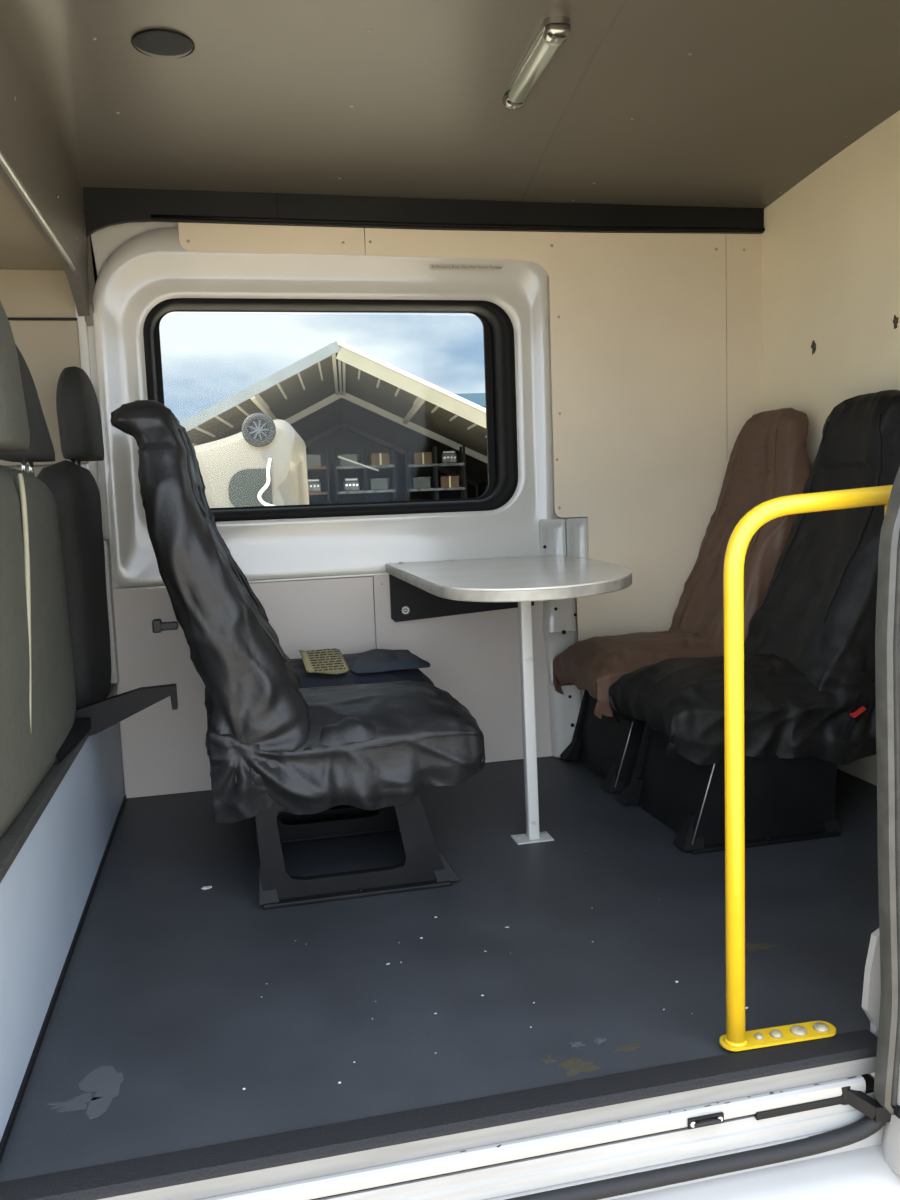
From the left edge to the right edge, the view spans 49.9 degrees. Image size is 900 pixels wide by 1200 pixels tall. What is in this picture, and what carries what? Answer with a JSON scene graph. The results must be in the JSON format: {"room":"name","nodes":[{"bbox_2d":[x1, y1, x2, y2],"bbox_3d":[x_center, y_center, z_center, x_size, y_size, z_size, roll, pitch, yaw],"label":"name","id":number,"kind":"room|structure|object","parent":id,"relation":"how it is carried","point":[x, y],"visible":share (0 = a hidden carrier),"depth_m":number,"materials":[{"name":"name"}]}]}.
{"room":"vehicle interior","nodes":[
{"label":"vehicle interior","id":0,"kind":"room"},
{"bbox_2d":[6,465,49,476],"bbox_3d":[-2.087,-0.320,2.953,1.840,2.130,0.100,-3,6,-13],"label":"wall","id":1,"kind":"structure","parent":0,"point":[37,469],"depth_m":3.07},
{"bbox_2d":[0,269,75,317],"bbox_3d":[-1.322,-0.948,3.001,0.306,0.148,0.024,-3,6,-13],"label":"trim","id":2,"kind":"structure","parent":1,"relation":"attached to","point":[24,293],"depth_m":3.00,"materials":[{"name":"beige plastic"}]},
{"bbox_2d":[7,317,77,320],"bbox_3d":[-1.315,-0.869,2.994,0.306,0.007,0.016,-3,6,-13],"label":"trim","id":3,"kind":"structure","parent":1,"relation":"attached to","point":[9,318],"depth_m":3.00,"materials":[{"name":"black plastic"}]},
{"bbox_2d":[0,320,87,465],"bbox_3d":[-1.310,-0.646,3.030,0.306,0.445,0.032,-3,6,-13],"label":"trim","id":4,"kind":"structure","parent":1,"relation":"attached to","point":[47,347],"depth_m":3.02,"materials":[{"name":"beige plastic"}]},
{"bbox_2d":[0,176,63,269],"bbox_3d":[-1.868,-0.911,1.882,1.872,0.060,1.980,-3,6,-13],"label":"ceiling","id":5,"kind":"structure","parent":0,"point":[22,246],"depth_m":2.68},
{"bbox_2d":[0,690,124,1141],"bbox_3d":[-0.891,0.575,2.272,0.030,0.392,1.885,-3,6,-13],"label":"wall","id":6,"kind":"structure","parent":0,"point":[45,890],"depth_m":1.91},
{"bbox_2d":[0,684,116,882],"bbox_3d":[-0.898,0.372,2.230,0.051,0.020,1.845,-3,6,-13],"label":"trim","id":7,"kind":"structure","parent":6,"relation":"attached to","point":[16,835],"depth_m":1.85,"materials":[{"name":"grey plastic"}]},
{"bbox_2d":[0,795,126,1162],"bbox_3d":[-0.866,0.743,2.290,0.006,0.012,1.875,-3,6,-13],"label":"trim","id":8,"kind":"structure","parent":6,"relation":"attached to","point":[17,1103],"depth_m":1.86,"materials":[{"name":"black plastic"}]},
{"bbox_2d":[0,1029,877,1199],"bbox_3d":[-0.253,0.818,1.442,2.025,0.014,0.058,-3,6,-13],"label":"trim","id":9,"kind":"structure","parent":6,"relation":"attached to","point":[101,1181],"depth_m":1.48,"materials":[{"name":"black"}]},
{"bbox_2d":[98,1056,875,1199],"bbox_3d":[-0.253,0.839,1.440,2.020,0.027,0.054,-3,6,-13],"label":"trim","id":10,"kind":"structure","parent":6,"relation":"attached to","point":[282,1174],"depth_m":1.49,"materials":[{"name":"white metal"}]},
{"bbox_2d":[81,222,761,797],"bbox_3d":[-0.017,-0.417,3.380,2.390,2.080,0.179,-3,6,-13],"label":"wall","id":11,"kind":"structure","parent":0,"point":[638,356],"depth_m":3.38,"materials":[{"name":"beige plastic"}]},
{"bbox_2d":[75,305,102,528],"bbox_3d":[-1.140,-0.346,3.102,0.032,1.220,0.026,-3,6,-13],"label":"trim","id":12,"kind":"structure","parent":11,"relation":"attached to","point":[92,466],"depth_m":3.04,"materials":[{"name":"white paint"}]},
{"bbox_2d":[83,212,96,325],"bbox_3d":[-1.123,-1.022,2.974,0.046,0.330,0.112,-3,6,-6],"label":"trim","id":13,"kind":"structure","parent":11,"relation":"attached to","point":[92,271],"depth_m":3.02,"materials":[{"name":"plastic"}]},
{"bbox_2d":[103,539,118,683],"bbox_3d":[-1.099,0.038,3.110,0.034,0.468,0.037,-3,6,-13],"label":"trim","id":14,"kind":"structure","parent":11,"relation":"attached to","point":[113,644],"depth_m":3.10,"materials":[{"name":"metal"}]},
{"bbox_2d":[143,298,517,521],"bbox_3d":[-0.381,-0.644,3.293,1.232,0.719,0.132,-3,6,-13],"label":"window","id":15,"kind":"structure","parent":11,"relation":"in","point":[498,331],"depth_m":3.32,"materials":[{"name":"black rubber"}]},
{"bbox_2d":[83,187,764,236],"bbox_3d":[-0.002,-1.268,3.231,2.313,0.151,0.024,-3,6,-13],"label":"trim","id":16,"kind":"structure","parent":11,"relation":"attached to","point":[103,207],"depth_m":3.18,"materials":[{"name":"black plastic"}]},
{"bbox_2d":[430,264,501,269],"bbox_3d":[0.055,-1.127,3.274,0.249,0.016,0.003,-3,6,-13],"label":"sticker","id":17,"kind":"object","parent":11,"relation":"attached to","point":[432,266],"visible":1,"depth_m":3.27,"materials":[{"name":"beige paper"}]},
{"bbox_2d":[386,555,631,844],"bbox_3d":[0.216,0.273,2.881,0.633,0.739,1.104,-3,6,-13],"label":"table","id":18,"kind":"object","parent":11,"relation":"attached to","point":[425,589],"visible":1,"depth_m":2.66,"materials":[{"name":"grey laminate"}]},
{"bbox_2d":[402,606,408,613],"bbox_3d":[-0.152,0.035,3.319,0.027,0.027,0.003,-3,6,-13],"label":"washer","id":19,"kind":"object","parent":18,"relation":"in","point":[405,609],"depth_m":3.32,"materials":[{"name":"silver metal"}]},
{"bbox_2d":[0,756,878,1181],"bbox_3d":[0.279,0.693,2.559,2.400,0.031,1.910,-3,6,-13],"label":"floor","id":20,"kind":"structure","parent":0,"point":[185,1015],"depth_m":1.98,"materials":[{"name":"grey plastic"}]},
{"bbox_2d":[111,400,485,909],"bbox_3d":[-0.378,0.103,2.480,0.854,1.207,0.529,-3,6,-13],"label":"passenger seat","id":21,"kind":"object","parent":20,"relation":"on","point":[273,746],"visible":1,"depth_m":2.29,"materials":[{"name":"black leather"}]},
{"bbox_2d":[182,426,432,833],"bbox_3d":[-0.492,0.053,2.978,0.844,1.207,0.515,-3,6,-13],"label":"passenger seat","id":22,"kind":"object","parent":20,"relation":"on","point":[297,667],"visible":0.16,"depth_m":2.87,"materials":[{"name":"black leather"}]},
{"bbox_2d":[299,648,349,673],"bbox_3d":[-0.381,0.184,2.919,0.128,0.050,0.215,-4,6,-15],"label":"paper sheet","id":23,"kind":"object","parent":22,"relation":"on","point":[326,661],"visible":1,"depth_m":2.91,"materials":[{"name":"beige paper"}]},
{"bbox_2d":[306,649,345,670],"bbox_3d":[-0.375,0.180,2.919,0.094,0.002,0.186,-4,16,-15],"label":"print","id":24,"kind":"object","parent":23,"relation":"attached to","point":[323,649],"depth_m":2.92},
{"bbox_2d":[343,649,429,672],"bbox_3d":[-0.209,0.178,3.041,0.250,0.024,0.386,-3,6,-13],"label":"folded cloth","id":25,"kind":"object","parent":22,"relation":"on","point":[376,660],"visible":0.94,"depth_m":2.94,"materials":[{"name":"blue fabric"}]},
{"bbox_2d":[553,408,811,795],"bbox_3d":[0.791,-0.027,3.281,0.817,1.207,0.535,-3,6,-13],"label":"passenger seat","id":26,"kind":"object","parent":20,"relation":"on","point":[769,459],"visible":0.62,"depth_m":3.19,"materials":[{"name":"brown fabric"}]},
{"bbox_2d":[608,390,899,853],"bbox_3d":[0.926,0.023,2.780,0.844,1.207,0.523,-3,6,-13],"label":"passenger seat","id":27,"kind":"object","parent":20,"relation":"on","point":[809,646],"visible":0.89,"depth_m":2.62,"materials":[{"name":"black leather"}]},
{"bbox_2d":[843,693,869,743],"bbox_3d":[1.079,0.337,2.582,0.072,0.178,0.053,-3,6,-13],"label":"belt","id":28,"kind":"object","parent":27,"relation":"attached to","point":[858,708],"visible":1,"depth_m":2.56,"materials":[{"name":"black plastic"}]},
{"bbox_2d":[0,0,899,315],"bbox_3d":[0.198,-1.131,2.332,2.380,0.550,1.940,-3,6,-13],"label":"ceiling","id":29,"kind":"structure","parent":0,"point":[695,103],"depth_m":2.51,"materials":[{"name":"laminate"}]},
{"bbox_2d":[0,152,75,271],"bbox_3d":[-0.904,-0.876,1.987,0.015,0.021,1.651,-3,6,-13],"label":"trim","id":30,"kind":"structure","parent":29,"relation":"attached to","point":[3,162],"depth_m":2.22,"materials":[{"name":"metal"}]},
{"bbox_2d":[131,29,194,58],"bbox_3d":[-0.658,-1.274,2.220,0.141,0.006,0.141,-3,6,-13],"label":"ceiling speaker","id":31,"kind":"object","parent":29,"relation":"attached to","point":[162,42],"visible":1,"depth_m":2.21,"materials":[{"name":"grey plastic"}]},
{"bbox_2d":[502,16,570,108],"bbox_3d":[0.206,-1.310,2.383,0.062,0.045,0.434,-3,6,-11],"label":"ceiling light","id":32,"kind":"object","parent":29,"relation":"attached to","point":[553,31],"visible":0.98,"depth_m":2.31,"materials":[{"name":"silver metal"}]},
{"bbox_2d":[762,110,899,785],"bbox_3d":[1.375,-0.414,2.745,0.052,2.110,2.020,-3,6,-13],"label":"wall","id":33,"kind":"structure","parent":0,"point":[831,242],"depth_m":3.11,"materials":[{"name":"beige plastic"}]},
{"bbox_3d":[-1.805,0.833,2.071,1.870,0.050,1.980,-3,6,-13],"label":"floor","id":34,"kind":"structure","parent":0,"visible":0},
{"bbox_2d":[0,301,75,837],"bbox_3d":[-1.144,0.075,1.966,0.602,1.430,1.204,-3,6,-13],"label":"seat","id":35,"kind":"object","parent":34,"relation":"on","point":[38,694],"visible":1,"depth_m":1.97,"materials":[{"name":"grey fabric"}]},
{"bbox_2d":[53,683,177,764],"bbox_3d":[-0.819,0.311,2.363,0.280,0.128,0.374,-3,6,-13],"label":"bracket","id":36,"kind":"object","parent":35,"relation":"on","point":[93,718],"visible":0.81,"depth_m":2.50,"materials":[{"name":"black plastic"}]},
{"bbox_2d":[37,366,110,707],"bbox_3d":[-1.309,0.017,2.808,0.613,1.375,0.493,-3,6,-13],"label":"seat","id":37,"kind":"object","parent":34,"relation":"on","point":[75,490],"visible":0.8,"depth_m":2.71,"materials":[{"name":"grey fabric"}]},
{"bbox_3d":[1.199,-0.256,1.669,0.880,2.180,0.060,-3,6,-13],"label":"wall","id":38,"kind":"structure","parent":0,"visible":0},
{"bbox_2d":[197,1075,865,1199],"bbox_3d":[-0.273,0.867,1.427,1.972,0.024,0.056,-3,6,-13],"label":"trim","id":39,"kind":"structure","parent":38,"relation":"attached to","point":[396,1172],"depth_m":1.49,"materials":[{"name":"white paint"}]},
{"bbox_2d":[310,1074,873,1199],"bbox_3d":[-0.255,0.881,1.436,2.010,0.005,0.049,-3,6,-13],"label":"trim","id":40,"kind":"structure","parent":38,"relation":"attached to","point":[869,1080],"depth_m":1.51,"materials":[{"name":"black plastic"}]},
{"bbox_2d":[316,1073,875,1199],"bbox_3d":[-0.248,0.906,1.435,2.020,0.043,0.060,-3,6,-13],"label":"door sill","id":41,"kind":"structure","parent":38,"relation":"attached to","point":[482,1183],"depth_m":1.52,"materials":[{"name":"white paint"}]},
{"bbox_2d":[483,1125,899,1199],"bbox_3d":[0.535,0.961,1.574,3.600,0.151,0.147,-3,6,-13],"label":"trim","id":42,"kind":"structure","parent":38,"relation":"attached to","point":[859,1170],"depth_m":1.55,"materials":[{"name":"white paint"}]},
{"bbox_2d":[505,1116,885,1199],"bbox_3d":[-0.247,0.929,1.395,2.001,0.065,0.034,-3,6,-13],"label":"trim","id":43,"kind":"structure","parent":38,"relation":"attached to","point":[865,1127],"depth_m":1.54,"materials":[{"name":"black rubber"}]},
{"bbox_2d":[688,1112,723,1128],"bbox_3d":[0.411,0.834,1.544,0.062,0.017,0.016,-3,6,-13],"label":"latch","id":44,"kind":"object","parent":38,"relation":"in","point":[715,1118],"depth_m":1.54,"materials":[{"name":"black metal"}]},
{"bbox_2d":[754,1096,845,1119],"bbox_3d":[0.578,0.833,1.601,0.170,0.013,0.028,-3,6,-13],"label":"trim","id":45,"kind":"structure","parent":38,"relation":"attached to","point":[838,1100],"depth_m":1.59,"materials":[{"name":"black plastic"}]},
{"bbox_2d":[720,485,892,1050],"bbox_3d":[0.685,0.276,1.646,0.487,0.954,0.044,-3,6,-11],"label":"grab rail","id":46,"kind":"object","parent":38,"relation":"attached to","point":[736,1038],"visible":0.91,"depth_m":1.59,"materials":[{"name":"yellow metal"}]},
{"bbox_2d":[841,467,899,1175],"bbox_3d":[1.376,-0.083,1.639,1.549,1.950,0.129,-3,6,-13],"label":"sliding door","id":47,"kind":"structure","parent":38,"relation":"in","point":[886,1105],"depth_m":1.53,"materials":[{"name":"white paint"}]},
{"bbox_2d":[861,928,880,1037],"bbox_3d":[0.757,0.660,1.678,0.086,0.250,0.015,-3,6,-13],"label":"trim","id":48,"kind":"structure","parent":38,"relation":"attached to","point":[871,995],"depth_m":1.67,"materials":[{"name":"white paint"}]},
{"label":"outside","id":49,"kind":"structure","parent":0,"visible":0},
{"bbox_3d":[0.233,-2.984,42.463,140.000,0.100,160.000,-3,6,-13],"label":"ground","id":50,"kind":"structure","parent":49,"visible":0},
{"bbox_2d":[193,413,308,507],"bbox_3d":[-3.216,-1.163,14.165,2.209,2.645,5.260,-3,6,-6],"label":"van","id":51,"kind":"object","parent":50,"relation":"on","point":[265,463],"visible":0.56,"depth_m":11.72,"materials":[{"name":"beige paint"}]},
{"bbox_2d":[307,448,329,503],"bbox_3d":[-5.143,-3.459,32.910,2.090,3.300,1.000,-3,6,-6],"label":"storage rack","id":52,"kind":"object","parent":50,"relation":"on","point":[326,468],"visible":0.22,"depth_m":32.46,"materials":[{"name":"grey metal"}]},
{"bbox_2d":[306,454,320,466],"bbox_3d":[-4.676,-4.699,32.678,0.640,0.400,0.540,-3,6,-8],"label":"bin","id":53,"kind":"object","parent":52,"relation":"on","point":[312,460],"visible":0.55,"depth_m":32.44,"materials":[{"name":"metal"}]},
{"bbox_2d":[308,479,320,491],"bbox_3d":[-4.639,-3.869,32.719,0.520,0.440,0.540,-3,6,-7],"label":"block","id":54,"kind":"object","parent":52,"relation":"on","point":[314,485],"visible":0.7,"depth_m":32.57,"materials":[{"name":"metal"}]},
{"bbox_2d":[307,466,326,469],"bbox_3d":[-5.179,-4.448,32.802,2.000,0.090,1.000,-3,6,-6],"label":"shelf","id":55,"kind":"object","parent":52,"relation":"attached to","point":[315,467],"depth_m":32.39,"materials":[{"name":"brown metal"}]},
{"bbox_2d":[309,492,327,494],"bbox_3d":[-5.148,-3.603,32.894,2.000,0.090,1.000,-3,6,-6],"label":"shelf","id":56,"kind":"object","parent":52,"relation":"attached to","point":[310,493],"depth_m":32.47,"materials":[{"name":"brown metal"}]},
{"bbox_2d":[180,339,487,503],"bbox_3d":[-4.360,-5.481,40.222,14.750,5.680,30.385,-3,6,-6],"label":"shed","id":57,"kind":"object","parent":50,"relation":"on","point":[340,396],"visible":0.5,"depth_m":33.85,"materials":[{"name":"beige paint"}]},
{"bbox_2d":[338,456,378,470],"bbox_3d":[-2.980,-4.439,31.472,1.318,0.547,0.050,-3,6,-6],"label":"pole","id":58,"kind":"object","parent":57,"relation":"in","point":[338,456],"visible":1,"depth_m":31.44,"materials":[{"name":"beige paint"}]},
{"bbox_2d":[334,446,396,502],"bbox_3d":[-2.921,-3.631,33.737,2.090,3.300,1.000,-3,6,-6],"label":"storage rack","id":59,"kind":"object","parent":50,"relation":"on","point":[366,491],"visible":0.64,"depth_m":33.20,"materials":[{"name":"grey metal"}]},
{"bbox_2d":[339,454,359,465],"bbox_3d":[-3.447,-4.823,33.404,0.640,0.400,0.540,-2,6,5],"label":"bin","id":60,"kind":"object","parent":59,"relation":"on","point":[354,457],"visible":0.89,"depth_m":33.16,"materials":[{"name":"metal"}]},
{"bbox_2d":[343,478,358,490],"bbox_3d":[-3.409,-3.994,33.444,0.520,0.440,0.540,-3,6,-9],"label":"block","id":61,"kind":"object","parent":59,"relation":"on","point":[350,484],"visible":0.99,"depth_m":33.29,"materials":[{"name":"metal"}]},
{"bbox_2d":[336,464,393,469],"bbox_3d":[-2.958,-4.619,33.630,2.000,0.090,1.000,-3,6,-6],"label":"shelf","id":62,"kind":"object","parent":59,"relation":"attached to","point":[373,466],"depth_m":33.16,"materials":[{"name":"metal"}]},
{"bbox_2d":[337,489,394,493],"bbox_3d":[-2.927,-3.775,33.721,2.000,0.090,1.000,-3,6,-6],"label":"shelf","id":63,"kind":"object","parent":59,"relation":"attached to","point":[366,491],"depth_m":33.23,"materials":[{"name":"metal"}]},
{"bbox_2d":[369,453,389,464],"bbox_3d":[-2.454,-4.872,33.505,0.640,0.403,0.566,-4,6,-14],"label":"storage box","id":64,"kind":"object","parent":59,"relation":"on","point":[374,458],"visible":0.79,"depth_m":33.24,"materials":[{"name":"brown cardboard"}]},
{"bbox_2d":[370,478,389,489],"bbox_3d":[-2.423,-4.026,33.597,0.640,0.400,0.540,-2,6,4],"label":"bin","id":65,"kind":"object","parent":59,"relation":"on","point":[376,483],"visible":0.97,"depth_m":33.35,"materials":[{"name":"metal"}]},
{"bbox_2d":[404,445,466,500],"bbox_3d":[-0.501,-3.812,34.584,2.090,3.300,1.000,-3,6,-6],"label":"storage rack","id":66,"kind":"object","parent":50,"relation":"on","point":[462,464],"visible":0.65,"depth_m":34.09,"materials":[{"name":"black metal"}]},
{"bbox_2d":[410,452,431,463],"bbox_3d":[-1.027,-5.006,34.251,0.640,0.403,0.566,-4,6,-17],"label":"storage box","id":67,"kind":"object","parent":66,"relation":"on","point":[415,458],"visible":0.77,"depth_m":34.00,"materials":[{"name":"brown cardboard"}]},
{"bbox_2d":[413,477,430,488],"bbox_3d":[-0.996,-4.160,34.343,0.640,0.400,0.540,-2,6,0],"label":"bin","id":68,"kind":"object","parent":66,"relation":"on","point":[418,482],"visible":0.95,"depth_m":34.10,"materials":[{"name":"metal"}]},
{"bbox_2d":[408,463,463,467],"bbox_3d":[-0.537,-4.800,34.477,2.000,0.090,1.000,-3,6,-6],"label":"shelf","id":69,"kind":"object","parent":66,"relation":"attached to","point":[434,465],"depth_m":34.01,"materials":[{"name":"metal"}]},
{"bbox_2d":[409,487,464,491],"bbox_3d":[-0.506,-3.956,34.569,2.000,0.090,1.000,-3,6,-6],"label":"shelf","id":70,"kind":"object","parent":66,"relation":"attached to","point":[435,489],"depth_m":34.09,"materials":[{"name":"metal"}]},
{"bbox_2d":[441,451,456,462],"bbox_3d":[-0.029,-5.066,34.301,0.520,0.440,0.540,-3,6,-5],"label":"block","id":71,"kind":"object","parent":66,"relation":"on","point":[447,456],"visible":0.95,"depth_m":34.15,"materials":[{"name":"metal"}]},
{"bbox_2d":[441,476,458,487],"bbox_3d":[-0.002,-4.209,34.445,0.640,0.403,0.566,-2,6,0],"label":"storage box","id":72,"kind":"object","parent":66,"relation":"on","point":[446,481],"visible":0.87,"depth_m":34.16,"materials":[{"name":"brown cardboard"}]},
{"bbox_2d":[456,393,485,407],"bbox_3d":[7.291,-9.760,66.296,17.100,7.700,12.400,-3,6,-6],"label":"warehouse","id":73,"kind":"structure","parent":50,"relation":"on","point":[477,398],"depth_m":59.15,"materials":[{"name":"blue"}]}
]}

